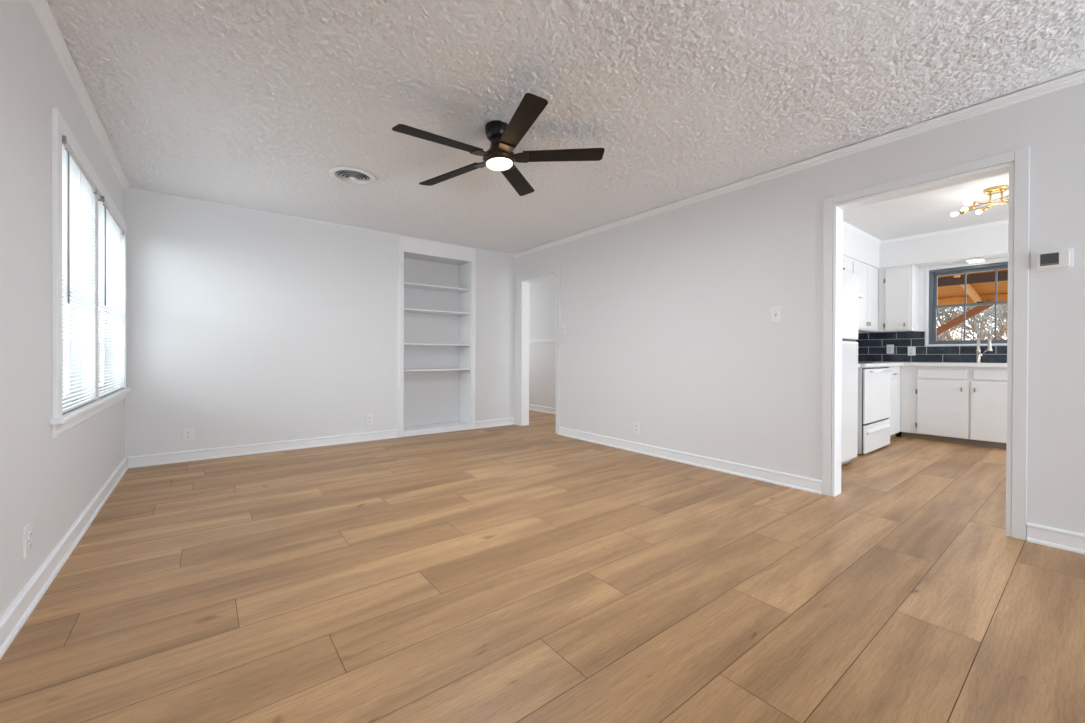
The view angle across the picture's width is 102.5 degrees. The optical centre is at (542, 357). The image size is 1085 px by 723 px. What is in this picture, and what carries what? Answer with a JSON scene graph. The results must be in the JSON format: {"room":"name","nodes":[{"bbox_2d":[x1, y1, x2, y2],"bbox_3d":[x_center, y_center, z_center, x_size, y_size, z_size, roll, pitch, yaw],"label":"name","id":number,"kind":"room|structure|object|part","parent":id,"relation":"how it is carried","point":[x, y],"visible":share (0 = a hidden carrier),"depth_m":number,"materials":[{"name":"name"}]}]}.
{"room":"empty living room","nodes":[
{"label":"empty living room","id":0,"kind":"room"},
{"bbox_2d":[0,0,124,617],"bbox_3d":[-1.145,-0.230,0.463,0.150,2.440,8.538,0,0,-38],"label":"wall","id":1,"kind":"structure","parent":0,"point":[47,482],"depth_m":1.75,"materials":[{"name":"white paint"}]},
{"bbox_2d":[24,522,31,559],"bbox_3d":[-2.004,0.715,1.700,0.010,0.122,0.080,0,0,-38],"label":"power outlet","id":2,"kind":"object","parent":1,"relation":"attached to","point":[28,529],"visible":1,"depth_m":1.69,"materials":[{"name":"white plastic"}]},
{"bbox_2d":[28,541,31,549],"bbox_3d":[-2.002,0.736,1.702,0.004,0.030,0.034,0,0,-38],"label":"receptacle","id":3,"kind":"object","parent":2,"relation":"attached to","point":[29,542],"depth_m":1.70,"materials":[{"name":"grey plastic"}]},
{"bbox_2d":[28,530,31,539],"bbox_3d":[-2.002,0.694,1.702,0.004,0.030,0.034,0,0,-38],"label":"receptacle","id":4,"kind":"object","parent":2,"relation":"attached to","point":[29,531],"depth_m":1.70,"materials":[{"name":"grey plastic"}]},
{"bbox_2d":[0,457,127,659],"bbox_3d":[-1.075,0.941,0.513,0.022,0.098,8.318,0,0,-38],"label":"baseboard","id":5,"kind":"structure","parent":1,"relation":"attached to","point":[19,611],"depth_m":1.90,"materials":[{"name":"white paint"}]},
{"bbox_2d":[30,0,129,191],"bbox_3d":[-1.061,-1.426,0.506,0.036,0.048,8.318,0,0,-38],"label":"trim","id":6,"kind":"structure","parent":1,"relation":"attached to","point":[42,9],"depth_m":2.24,"materials":[{"name":"white paint"}]},
{"bbox_2d":[50,107,130,437],"bbox_3d":[-2.939,-0.390,2.824,0.180,1.500,2.280,0,0,-38],"label":"window","id":7,"kind":"structure","parent":1,"relation":"in","point":[61,423],"depth_m":2.60,"materials":[{"name":"white paint"}]},
{"bbox_3d":[-2.238,-0.427,2.009,0.019,1.412,0.083,0,0,-38],"label":"casing","id":8,"kind":"part","parent":7,"relation":"part of","materials":[{"name":"white paint"}]},
{"bbox_3d":[-2.645,-0.394,2.321,0.004,1.240,0.835,0,0,-38],"label":"pane","id":9,"kind":"part","parent":7,"relation":"part of","materials":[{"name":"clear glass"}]},
{"bbox_3d":[-2.645,-0.392,2.321,0.030,1.335,0.915,0,0,-38],"label":"sash","id":10,"kind":"part","parent":7,"relation":"part of","materials":[{"name":"white paint"}]},
{"bbox_2d":[62,135,96,413],"bbox_3d":[-2.549,-0.394,2.396,0.046,1.328,0.899,0,0,-38],"label":"window blind","id":11,"kind":"object","parent":7,"relation":"attached to","point":[78,192],"visible":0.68,"depth_m":2.37,"materials":[{"name":"white plastic"}]},
{"bbox_3d":[-2.353,-0.390,2.154,0.002,1.275,0.002,0,0,-2],"label":"ladder cord","id":12,"kind":"part","parent":11,"relation":"part of","materials":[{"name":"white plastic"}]},
{"bbox_3d":[-2.565,-0.392,2.383,0.002,1.275,0.002,0,0,-2],"label":"ladder cord","id":13,"kind":"part","parent":11,"relation":"part of","materials":[{"name":"white fabric"}]},
{"bbox_3d":[-2.557,0.264,2.394,0.024,0.012,0.899,0,0,-38],"label":"rail","id":14,"kind":"part","parent":11,"relation":"part of","materials":[{"name":"white plastic"}]},
{"bbox_3d":[-2.544,-0.392,2.399,0.002,1.275,0.002,0,0,16],"label":"ladder cord","id":15,"kind":"part","parent":11,"relation":"part of","materials":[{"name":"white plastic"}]},
{"bbox_3d":[-2.899,-1.099,2.861,0.019,0.081,2.082,0,0,-38],"label":"head casing","id":16,"kind":"part","parent":7,"relation":"part of","materials":[{"name":"white paint"}]},
{"bbox_3d":[-3.314,-0.401,3.182,0.004,1.240,1.005,0,0,-38],"label":"pane","id":17,"kind":"part","parent":7,"relation":"part of","materials":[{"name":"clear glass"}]},
{"bbox_3d":[-3.313,-0.398,3.182,0.030,1.335,1.085,0,0,-38],"label":"sash","id":18,"kind":"part","parent":7,"relation":"part of","materials":[{"name":"white paint"}]},
{"bbox_2d":[98,195,123,397],"bbox_3d":[-3.217,-0.401,3.257,0.046,1.328,1.069,0,0,-38],"label":"window blind","id":19,"kind":"object","parent":7,"relation":"attached to","point":[110,233],"visible":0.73,"depth_m":3.18,"materials":[{"name":"white plastic"}]},
{"bbox_3d":[-2.986,-0.396,2.969,0.002,1.275,0.002,0,0,-2],"label":"ladder cord","id":20,"kind":"part","parent":19,"relation":"part of","materials":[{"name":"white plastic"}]},
{"bbox_3d":[-3.225,0.257,3.255,0.024,0.012,1.069,0,0,-38],"label":"rail","id":21,"kind":"part","parent":19,"relation":"part of","materials":[{"name":"white plastic"}]},
{"bbox_3d":[-3.212,-0.398,3.261,0.002,1.275,0.002,0,0,-2],"label":"ladder cord","id":22,"kind":"part","parent":19,"relation":"part of","materials":[{"name":"white fabric"}]},
{"bbox_3d":[-3.563,-0.440,3.716,0.019,1.412,0.075,0,0,-38],"label":"casing","id":23,"kind":"part","parent":7,"relation":"part of","materials":[{"name":"white paint"}]},
{"bbox_2d":[125,189,513,465],"bbox_3d":[-2.007,-0.255,5.122,4.201,2.440,0.120,0,0,-38],"label":"wall","id":24,"kind":"structure","parent":0,"point":[245,327],"depth_m":4.42,"materials":[{"name":"white paint"}]},
{"bbox_2d":[183,428,193,441],"bbox_3d":[-3.292,0.720,4.049,0.080,0.122,0.010,0,0,-38],"label":"power outlet","id":25,"kind":"object","parent":24,"relation":"attached to","point":[188,433],"visible":1,"depth_m":4.05,"materials":[{"name":"white plastic"}]},
{"bbox_2d":[128,417,514,467],"bbox_3d":[-2.008,0.917,5.040,4.056,0.098,0.022,0,0,-38],"label":"baseboard","id":26,"kind":"structure","parent":24,"relation":"attached to","point":[220,452],"depth_m":4.42,"materials":[{"name":"white paint"}]},
{"bbox_2d":[130,188,512,254],"bbox_3d":[-2.011,-1.468,5.026,4.006,0.012,0.012,0,0,-38],"label":"trim","id":27,"kind":"structure","parent":24,"relation":"attached to","point":[130,188],"depth_m":4.55,"materials":[{"name":"white paint"}]},
{"bbox_2d":[366,414,372,424],"bbox_3d":[-2.003,0.721,5.049,0.080,0.122,0.010,0,0,-38],"label":"power outlet","id":28,"kind":"object","parent":24,"relation":"attached to","point":[369,417],"visible":1,"depth_m":5.04,"materials":[{"name":"white plastic"}]},
{"bbox_2d":[0,410,1084,722],"bbox_3d":[1.150,1.041,4.116,7.996,0.120,11.320,0,0,-38],"label":"floor","id":29,"kind":"structure","parent":0,"point":[531,573],"depth_m":1.79,"materials":[{"name":"brown wood"}]},
{"bbox_2d":[398,235,475,436],"bbox_3d":[-1.426,-0.254,5.702,1.046,2.438,0.373,0,0,-38],"label":"bookcase","id":30,"kind":"object","parent":29,"relation":"on","point":[437,281],"visible":0.86,"depth_m":5.84,"materials":[{"name":"paint"}]},
{"bbox_3d":[-1.536,-0.195,5.846,0.963,2.240,0.012,0,0,-38],"label":"panel","id":31,"kind":"part","parent":30,"relation":"part of","materials":[{"name":"paint"}]},
{"bbox_3d":[-1.433,0.906,5.713,0.923,0.020,0.336,0,0,-38],"label":"panel","id":32,"kind":"part","parent":30,"relation":"part of","materials":[{"name":"white paint"}]},
{"bbox_3d":[-1.426,-1.294,5.703,0.923,0.020,0.336,0,0,-38],"label":"panel","id":33,"kind":"part","parent":30,"relation":"part of","materials":[{"name":"paint"}]},
{"bbox_3d":[-1.438,0.162,5.715,0.916,0.018,0.311,0,0,-38],"label":"shelf","id":34,"kind":"part","parent":30,"relation":"part of","materials":[{"name":"white paint"}]},
{"bbox_3d":[-1.437,-0.167,5.714,0.916,0.018,0.311,0,0,-38],"label":"shelf","id":35,"kind":"part","parent":30,"relation":"part of","materials":[{"name":"white paint"}]},
{"bbox_3d":[-1.435,-0.595,5.712,0.916,0.018,0.311,0,0,-38],"label":"shelf","id":36,"kind":"part","parent":30,"relation":"part of","materials":[{"name":"white paint"}]},
{"bbox_3d":[-1.434,-0.911,5.710,0.916,0.018,0.311,0,0,-38],"label":"shelf","id":37,"kind":"part","parent":30,"relation":"part of","materials":[{"name":"white paint"}]},
{"bbox_3d":[-1.057,-0.194,5.997,0.020,2.240,0.336,0,0,-38],"label":"panel","id":38,"kind":"part","parent":30,"relation":"part of","materials":[{"name":"white paint"}]},
{"bbox_2d":[841,269,858,464],"bbox_3d":[2.424,0.106,4.081,0.773,1.760,0.766,0,0,-38],"label":"refrigerator","id":39,"kind":"object","parent":29,"relation":"on","point":[850,280],"visible":0.27,"depth_m":3.92,"materials":[{"name":"white metal"}]},
{"bbox_3d":[2.609,0.392,3.842,0.773,1.072,0.070,0,0,-38],"label":"door","id":40,"kind":"part","parent":39,"relation":"part of","materials":[{"name":"white metal"}]},
{"bbox_3d":[2.612,-0.467,3.838,0.773,0.610,0.070,0,0,-38],"label":"freezer door","id":41,"kind":"part","parent":39,"relation":"part of","materials":[{"name":"white metal"}]},
{"bbox_2d":[857,362,892,454],"bbox_3d":[3.356,0.435,4.849,0.866,1.078,0.694,0,0,-38],"label":"electric stove","id":42,"kind":"object","parent":29,"relation":"on","point":[874,379],"visible":0.34,"depth_m":4.51,"materials":[{"name":"white metal"}]},
{"bbox_2d":[860,363,890,366],"bbox_3d":[3.372,0.081,4.828,0.866,0.034,0.588,0,0,-38],"label":"cooktop","id":43,"kind":"object","parent":42,"relation":"in","point":[861,364],"depth_m":4.58,"materials":[{"name":"white ceramic"}]},
{"bbox_3d":[3.543,0.826,4.610,0.852,0.282,0.018,0,0,-38],"label":"storage drawer","id":44,"kind":"part","parent":42,"relation":"part of","materials":[{"name":"white metal"}]},
{"bbox_3d":[3.544,0.394,4.608,0.852,0.550,0.018,0,0,-38],"label":"oven door","id":45,"kind":"part","parent":42,"relation":"part of","materials":[{"name":"white metal"}]},
{"bbox_3d":[3.591,0.146,4.612,0.680,0.017,0.034,0,0,-38],"label":"handle","id":46,"kind":"part","parent":42,"relation":"part of","materials":[{"name":"white ceramic"}]},
{"bbox_2d":[888,366,900,437],"bbox_3d":[3.980,0.543,5.382,0.737,0.884,0.640,0,0,-38],"label":"base cabinet","id":47,"kind":"object","parent":29,"relation":"on","point":[894,417],"visible":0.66,"depth_m":5.17,"materials":[{"name":"white paint"}]},
{"bbox_3d":[4.097,0.592,5.111,0.540,0.634,0.018,0,0,-38],"label":"door","id":48,"kind":"part","parent":47,"relation":"part of","materials":[{"name":"white paint"}]},
{"bbox_3d":[4.067,0.196,5.085,0.460,0.127,0.018,0,0,-38],"label":"drawer","id":49,"kind":"part","parent":47,"relation":"part of","materials":[{"name":"white paint"}]},
{"bbox_2d":[900,366,1006,448],"bbox_3d":[4.942,0.548,5.087,0.610,0.884,1.090,0,0,-38],"label":"base cabinet","id":50,"kind":"object","parent":29,"relation":"on","point":[958,405],"visible":0.63,"depth_m":4.96,"materials":[{"name":"white paint"}]},
{"bbox_2d":[875,362,1006,366],"bbox_3d":[4.686,0.086,4.878,1.255,0.039,2.280,0,0,-38],"label":"countertop","id":51,"kind":"structure","parent":50,"relation":"on","point":[892,363],"depth_m":4.99,"materials":[{"name":"white stone"}]},
{"bbox_2d":[975,326,992,362],"bbox_3d":[5.148,-0.150,5.080,0.053,0.434,0.155,0,0,-16],"label":"kitchen faucet","id":52,"kind":"object","parent":51,"relation":"on","point":[978,350],"visible":0.99,"depth_m":5.11,"materials":[{"name":"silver metal"}]},
{"bbox_3d":[4.625,0.193,5.054,0.018,0.108,0.425,0,0,-38],"label":"false drawer","id":53,"kind":"part","parent":50,"relation":"part of","materials":[{"name":"white paint"}]},
{"bbox_3d":[4.629,0.589,5.048,0.018,0.644,0.443,0,0,-38],"label":"door","id":54,"kind":"part","parent":50,"relation":"part of","materials":[{"name":"white paint"}]},
{"bbox_3d":[4.912,0.592,4.683,0.018,0.644,0.443,0,0,-38],"label":"door","id":55,"kind":"part","parent":50,"relation":"part of","materials":[{"name":"white paint"}]},
{"bbox_3d":[4.919,0.196,4.675,0.018,0.108,0.427,0,0,-38],"label":"false drawer","id":56,"kind":"part","parent":50,"relation":"part of","materials":[{"name":"white paint"}]},
{"bbox_2d":[529,277,555,407],"bbox_3d":[0.558,-0.255,7.045,0.120,2.440,5.950,0,0,-38],"label":"wall","id":57,"kind":"structure","parent":0,"point":[542,293],"depth_m":7.67,"materials":[{"name":"white paint"}]},
{"bbox_2d":[529,404,555,413],"bbox_3d":[0.497,0.916,7.007,0.022,0.098,5.950,0,0,-38],"label":"baseboard","id":58,"kind":"structure","parent":57,"relation":"attached to","point":[531,407],"depth_m":7.64,"materials":[{"name":"white paint"}]},
{"bbox_2d":[529,339,555,343],"bbox_3d":[0.502,-0.280,7.002,0.020,0.070,5.950,0,0,-38],"label":"trim","id":59,"kind":"structure","parent":57,"relation":"attached to","point":[534,340],"depth_m":7.63,"materials":[{"name":"white paint"}]},
{"bbox_2d":[47,0,1084,253],"bbox_3d":[0.516,-1.499,1.730,4.328,0.103,8.558,0,0,-38],"label":"ceiling","id":60,"kind":"structure","parent":0,"point":[250,104],"depth_m":2.34,"materials":[{"name":"white paint"}]},
{"bbox_2d":[329,166,375,184],"bbox_3d":[-1.530,-1.450,3.513,0.348,0.032,0.348,0,0,-38],"label":"ceiling vent","id":61,"kind":"object","parent":60,"relation":"in","point":[351,175],"visible":1,"depth_m":3.49,"materials":[{"name":"white metal"}]},
{"bbox_2d":[392,93,604,195],"bbox_3d":[-0.306,-1.337,2.730,1.257,0.263,1.303,0,0,-38],"label":"ceiling fan","id":62,"kind":"object","parent":60,"relation":"hanging from","point":[504,138],"visible":1,"depth_m":2.70,"materials":[{"name":"black metal"}]},
{"bbox_3d":[-0.590,-1.246,2.499,0.522,0.050,0.123,0,0,-41],"label":"blade","id":63,"kind":"part","parent":62,"relation":"part of","materials":[{"name":"brown wood"}]},
{"bbox_3d":[-0.623,-1.247,2.982,0.521,0.060,0.122,0,0,31],"label":"blade","id":64,"kind":"part","parent":62,"relation":"part of","materials":[{"name":"brown wood"}]},
{"bbox_3d":[-0.179,-1.278,3.162,0.121,0.044,0.522,0,0,14],"label":"blade","id":65,"kind":"part","parent":62,"relation":"part of","materials":[{"name":"brown wood"}]},
{"bbox_3d":[-0.120,-1.276,2.382,0.124,0.033,0.522,0,0,-22],"label":"blade","id":66,"kind":"part","parent":62,"relation":"part of","materials":[{"name":"brown wood"}]},
{"bbox_3d":[0.133,-1.295,2.796,0.521,0.062,0.123,0,0,-3],"label":"blade","id":67,"kind":"part","parent":62,"relation":"part of","materials":[{"name":"brown wood"}]},
{"bbox_2d":[514,82,1084,539],"bbox_3d":[2.184,-0.260,3.046,0.123,2.500,8.538,0,0,-38],"label":"wall","id":68,"kind":"structure","parent":0,"point":[666,316],"depth_m":3.45,"materials":[{"name":"white paint"}]},
{"bbox_2d":[516,266,560,433],"bbox_3d":[-0.026,-0.090,5.887,0.140,2.117,0.963,0,0,-38],"label":"door frame","id":69,"kind":"structure","parent":68,"relation":"in","point":[522,286],"depth_m":6.15,"materials":[{"name":"white paint"}]},
{"bbox_3d":[-0.340,-0.092,6.187,0.012,2.117,0.105,0,0,-38],"label":"casing","id":70,"kind":"part","parent":69,"relation":"part of","materials":[{"name":"white paint"}]},
{"bbox_3d":[-0.060,-1.117,5.827,0.012,0.062,0.796,0,0,-38],"label":"head casing","id":71,"kind":"part","parent":69,"relation":"part of","materials":[{"name":"white paint"}]},
{"bbox_3d":[0.200,-0.087,5.492,0.012,2.117,0.062,0,0,-38],"label":"casing","id":72,"kind":"part","parent":69,"relation":"part of","materials":[{"name":"white paint"}]},
{"bbox_2d":[561,324,564,333],"bbox_3d":[0.252,-0.354,5.418,0.022,0.122,0.076,0,0,-38],"label":"light switch","id":73,"kind":"object","parent":68,"relation":"attached to","point":[562,325],"visible":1,"depth_m":5.42,"materials":[{"name":"white plastic"}]},
{"bbox_2d":[633,421,639,433],"bbox_3d":[0.969,0.727,4.504,0.010,0.122,0.080,0,0,-38],"label":"power outlet","id":74,"kind":"object","parent":68,"relation":"attached to","point":[636,425],"visible":1,"depth_m":4.50,"materials":[{"name":"white plastic"}]},
{"bbox_2d":[771,306,780,321],"bbox_3d":[1.818,-0.335,3.401,0.022,0.122,0.076,0,0,-38],"label":"light switch","id":75,"kind":"object","parent":68,"relation":"attached to","point":[775,311],"visible":1,"depth_m":3.40,"materials":[{"name":"white plastic"}]},
{"bbox_2d":[513,70,1084,257],"bbox_3d":[2.132,-1.426,2.985,0.036,0.048,8.318,0,0,-38],"label":"trim","id":76,"kind":"structure","parent":68,"relation":"attached to","point":[1077,78],"depth_m":2.94,"materials":[{"name":"white paint"}]},
{"bbox_2d":[559,427,1084,554],"bbox_3d":[2.446,0.944,2.592,0.022,0.098,7.285,0,0,-38],"label":"baseboard","id":77,"kind":"structure","parent":68,"relation":"attached to","point":[1071,541],"depth_m":3.52,"materials":[{"name":"white paint"}]},
{"bbox_2d":[822,147,1029,539],"bbox_3d":[2.377,-0.075,2.791,0.140,2.133,0.991,0,0,-38],"label":"door frame","id":78,"kind":"structure","parent":68,"relation":"in","point":[1018,170],"depth_m":2.47,"materials":[{"name":"white paint"}]},
{"bbox_3d":[2.040,-0.078,3.121,0.012,2.133,0.056,0,0,-38],"label":"casing","id":79,"kind":"part","parent":78,"relation":"part of","materials":[{"name":"white paint"}]},
{"bbox_3d":[2.331,-1.113,2.747,0.012,0.056,0.879,0,0,-38],"label":"head casing","id":80,"kind":"part","parent":78,"relation":"part of","materials":[{"name":"white paint"}]},
{"bbox_3d":[2.614,-0.072,2.382,0.012,2.133,0.056,0,0,-38],"label":"casing","id":81,"kind":"part","parent":78,"relation":"part of","materials":[{"name":"white paint"}]},
{"bbox_2d":[1030,247,1073,271],"bbox_3d":[2.674,-0.513,2.289,0.032,0.112,0.148,0,0,-38],"label":"thermostat","id":82,"kind":"object","parent":68,"relation":"attached to","point":[1061,258],"visible":1,"depth_m":2.28,"materials":[{"name":"white plastic"}]},
{"bbox_2d":[843,220,1007,243],"bbox_3d":[4.602,-1.483,2.744,3.325,0.035,4.910,0,0,-38],"label":"trim","id":83,"kind":"structure","parent":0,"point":[845,224],"depth_m":5.19,"materials":[{"name":"white paint"}]},
{"bbox_2d":[843,223,1007,272],"bbox_3d":[4.641,-1.325,2.978,3.675,0.352,5.230,0,0,-38],"label":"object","id":84,"kind":"structure","parent":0,"point":[991,242],"depth_m":5.21,"materials":[{"name":"white paint"}]},
{"bbox_2d":[965,257,985,262],"bbox_3d":[5.111,-1.144,5.142,0.200,0.026,0.160,0,0,-38],"label":"recessed light","id":85,"kind":"object","parent":84,"relation":"in","point":[981,259],"visible":1,"depth_m":5.10,"materials":[{"name":"white plastic"}]},
{"bbox_2d":[843,173,1008,240],"bbox_3d":[4.708,-1.551,2.990,3.795,0.100,5.410,0,0,-38],"label":"ceiling","id":86,"kind":"structure","parent":0,"point":[928,211],"depth_m":4.52,"materials":[{"name":"white paint"}]},
{"bbox_2d":[951,185,1008,216],"bbox_3d":[4.047,-1.419,3.903,0.386,0.177,0.592,0,0,-38],"label":"ceiling light","id":87,"kind":"object","parent":86,"relation":"hanging from","point":[1001,189],"visible":0.59,"depth_m":3.90,"materials":[{"name":"gold metal"}]},
{"bbox_3d":[3.915,-1.358,4.136,0.044,0.044,0.063,0,0,-38],"label":"bulb","id":88,"kind":"part","parent":87,"relation":"part of","materials":[{"name":"white glass"}]},
{"bbox_3d":[3.827,-1.386,3.918,0.063,0.044,0.043,0,0,10],"label":"bulb","id":89,"kind":"part","parent":87,"relation":"part of","materials":[{"name":"white glass"}]},
{"bbox_3d":[4.043,-1.367,3.900,0.070,0.024,0.382,0,0,-38],"label":"rod","id":90,"kind":"part","parent":87,"relation":"part of","materials":[{"name":"gold metal"}]},
{"bbox_3d":[4.051,-1.422,3.842,0.024,0.119,0.024,0,0,-38],"label":"stem","id":91,"kind":"part","parent":87,"relation":"part of","materials":[{"name":"gold metal"}]},
{"bbox_2d":[859,257,1007,400],"bbox_3d":[6.100,-0.252,4.194,0.120,2.500,5.350,0,0,-38],"label":"wall","id":92,"kind":"structure","parent":0,"point":[922,271],"depth_m":5.61,"materials":[{"name":"white paint"}]},
{"bbox_2d":[878,265,918,332],"bbox_3d":[4.635,-0.748,5.677,0.372,0.825,0.347,0,0,-38],"label":"upper cabinet","id":93,"kind":"object","parent":92,"relation":"attached to","point":[898,300],"visible":1,"depth_m":5.57,"materials":[{"name":"white paint"}]},
{"bbox_3d":[4.530,-0.742,5.564,0.018,0.780,0.245,0,0,-38],"label":"door","id":94,"kind":"part","parent":93,"relation":"part of","materials":[{"name":"white paint"}]},
{"bbox_2d":[859,331,1006,362],"bbox_3d":[5.184,-0.134,5.269,0.008,0.398,2.290,0,0,-38],"label":"tile backsplash","id":95,"kind":"structure","parent":92,"relation":"attached to","point":[872,346],"depth_m":5.66,"materials":[{"name":"grey tile"}]},
{"bbox_2d":[886,345,893,353],"bbox_3d":[4.695,-0.110,5.883,0.010,0.122,0.080,0,0,-38],"label":"power outlet","id":96,"kind":"object","parent":95,"relation":"attached to","point":[890,348],"visible":1,"depth_m":5.88,"materials":[{"name":"white plastic"}]},
{"bbox_2d":[908,346,915,355],"bbox_3d":[4.833,-0.083,5.706,0.010,0.122,0.080,0,0,-38],"label":"power outlet","id":97,"kind":"object","parent":95,"relation":"attached to","point":[911,349],"visible":1,"depth_m":5.70,"materials":[{"name":"white plastic"}]},
{"bbox_2d":[926,262,1007,344],"bbox_3d":[5.271,-0.649,5.246,0.120,1.000,0.979,0,0,-38],"label":"window","id":98,"kind":"structure","parent":92,"relation":"in","point":[931,276],"depth_m":5.42,"materials":[{"name":"grey metal"}]},
{"bbox_3d":[5.271,-0.175,5.249,0.116,0.028,0.855,0,0,-38],"label":"sill","id":99,"kind":"part","parent":98,"relation":"part of","materials":[{"name":"grey"}]},
{"bbox_3d":[5.257,-0.422,5.237,0.028,0.465,0.855,0,0,-38],"label":"sash","id":100,"kind":"part","parent":98,"relation":"part of","materials":[{"name":"grey"}]},
{"bbox_3d":[5.286,-0.849,5.256,0.028,0.449,0.855,0,0,-38],"label":"sash","id":101,"kind":"part","parent":98,"relation":"part of","materials":[{"name":"grey metal"}]},
{"bbox_3d":[2.997,-0.267,5.096,3.675,2.500,0.120,0,0,-38],"label":"wall","id":102,"kind":"structure","parent":0,"visible":0},
{"bbox_2d":[843,255,852,272],"bbox_3d":[3.227,-0.979,4.970,0.813,0.367,0.350,0,0,-38],"label":"upper cabinet","id":103,"kind":"object","parent":102,"relation":"attached to","point":[847,262],"visible":0.08,"depth_m":5.00,"materials":[{"name":"white paint"}]},
{"bbox_2d":[856,333,858,360],"bbox_3d":[3.191,-0.140,5.165,3.265,0.398,0.008,0,0,-38],"label":"tile backsplash","id":104,"kind":"structure","parent":102,"relation":"attached to","point":[858,333],"depth_m":6.14,"materials":[{"name":"grey tile"}]},
{"bbox_2d":[852,259,877,331],"bbox_3d":[3.940,-0.750,5.525,0.990,0.825,0.350,0,0,-38],"label":"upper cabinet","id":105,"kind":"object","parent":102,"relation":"attached to","point":[868,275],"visible":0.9,"depth_m":5.42,"materials":[{"name":"white paint"}]},
{"bbox_3d":[3.835,-0.743,5.265,0.475,0.780,0.018,0,0,-38],"label":"door","id":106,"kind":"part","parent":105,"relation":"part of","materials":[{"name":"white paint"}]},
{"bbox_3d":[4.173,-0.743,5.527,0.350,0.780,0.018,0,0,-38],"label":"door","id":107,"kind":"part","parent":105,"relation":"part of","materials":[{"name":"white paint"}]},
{"label":"outside","id":108,"kind":"structure","parent":0,"visible":0},
{"bbox_3d":[18.049,0.591,20.341,38.540,1.471,38.000,0,0,-38],"label":"hillside","id":109,"kind":"object","parent":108,"visible":0},
{"bbox_2d":[937,307,967,339],"bbox_3d":[10.840,-0.067,12.523,2.626,2.878,2.360,0,0,-1],"label":"bare shrub","id":110,"kind":"object","parent":109,"relation":"on","point":[954,328],"visible":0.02,"depth_m":11.86,"materials":[{"name":"plant"}]},
{"bbox_2d":[940,321,1000,339],"bbox_3d":[14.925,-0.092,15.364,2.001,2.519,1.552,0,0,29],"label":"bare shrub","id":111,"kind":"object","parent":109,"relation":"on","point":[959,337],"visible":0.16,"depth_m":15.23,"materials":[{"name":"plant"}]},
{"bbox_2d":[936,304,1007,340],"bbox_3d":[11.240,-0.681,11.559,3.564,4.163,1.982,0,0,12],"label":"bare tree","id":112,"kind":"object","parent":109,"relation":"on","point":[940,311],"visible":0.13,"depth_m":11.40,"materials":[{"name":"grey plant"}]},
{"bbox_2d":[937,269,1007,335],"bbox_3d":[7.683,-0.304,7.226,5.755,3.329,7.200,0,0,-38],"label":"patio cover","id":113,"kind":"object","parent":109,"relation":"on","point":[980,285],"visible":0.07,"depth_m":8.98,"materials":[{"name":"brown wood"}]},
{"bbox_2d":[937,306,1007,338],"bbox_3d":[12.077,-1.430,14.648,3.995,5.514,4.700,0,0,6],"label":"bare tree","id":114,"kind":"object","parent":109,"relation":"on","point":[967,308],"visible":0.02,"depth_m":13.21,"materials":[{"name":"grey plant"}]},
{"bbox_2d":[939,307,1006,339],"bbox_3d":[17.560,-0.918,16.586,4.895,3.806,2.748,0,0,10],"label":"bare tree","id":115,"kind":"object","parent":109,"relation":"on","point":[972,307],"visible":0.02,"depth_m":16.43,"materials":[{"name":"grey plant"}]},
{"bbox_2d":[954,305,1003,339],"bbox_3d":[14.951,-0.694,13.360,2.500,3.952,3.544,0,0,-24],"label":"bare tree","id":116,"kind":"object","parent":109,"relation":"on","point":[981,330],"visible":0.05,"depth_m":14.17,"materials":[{"name":"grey plant"}]},
{"bbox_2d":[956,318,1006,339],"bbox_3d":[11.421,0.189,10.831,2.010,2.412,1.653,0,0,-38],"label":"bare shrub","id":117,"kind":"object","parent":109,"relation":"on","point":[1004,329],"visible":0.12,"depth_m":10.54,"materials":[{"name":"plant"}]},
{"bbox_2d":[959,304,1007,339],"bbox_3d":[13.298,-1.139,11.530,4.285,5.049,3.576,0,0,-15],"label":"bare tree","id":118,"kind":"object","parent":109,"relation":"on","point":[991,310],"visible":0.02,"depth_m":11.92,"materials":[{"name":"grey plant"}]},
{"bbox_2d":[982,304,1007,327],"bbox_3d":[11.575,-0.551,9.227,2.540,3.985,3.884,0,0,-38],"label":"bare tree","id":119,"kind":"object","parent":109,"relation":"on","point":[992,307],"visible":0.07,"depth_m":10.74,"materials":[{"name":"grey plant"}]}
]}

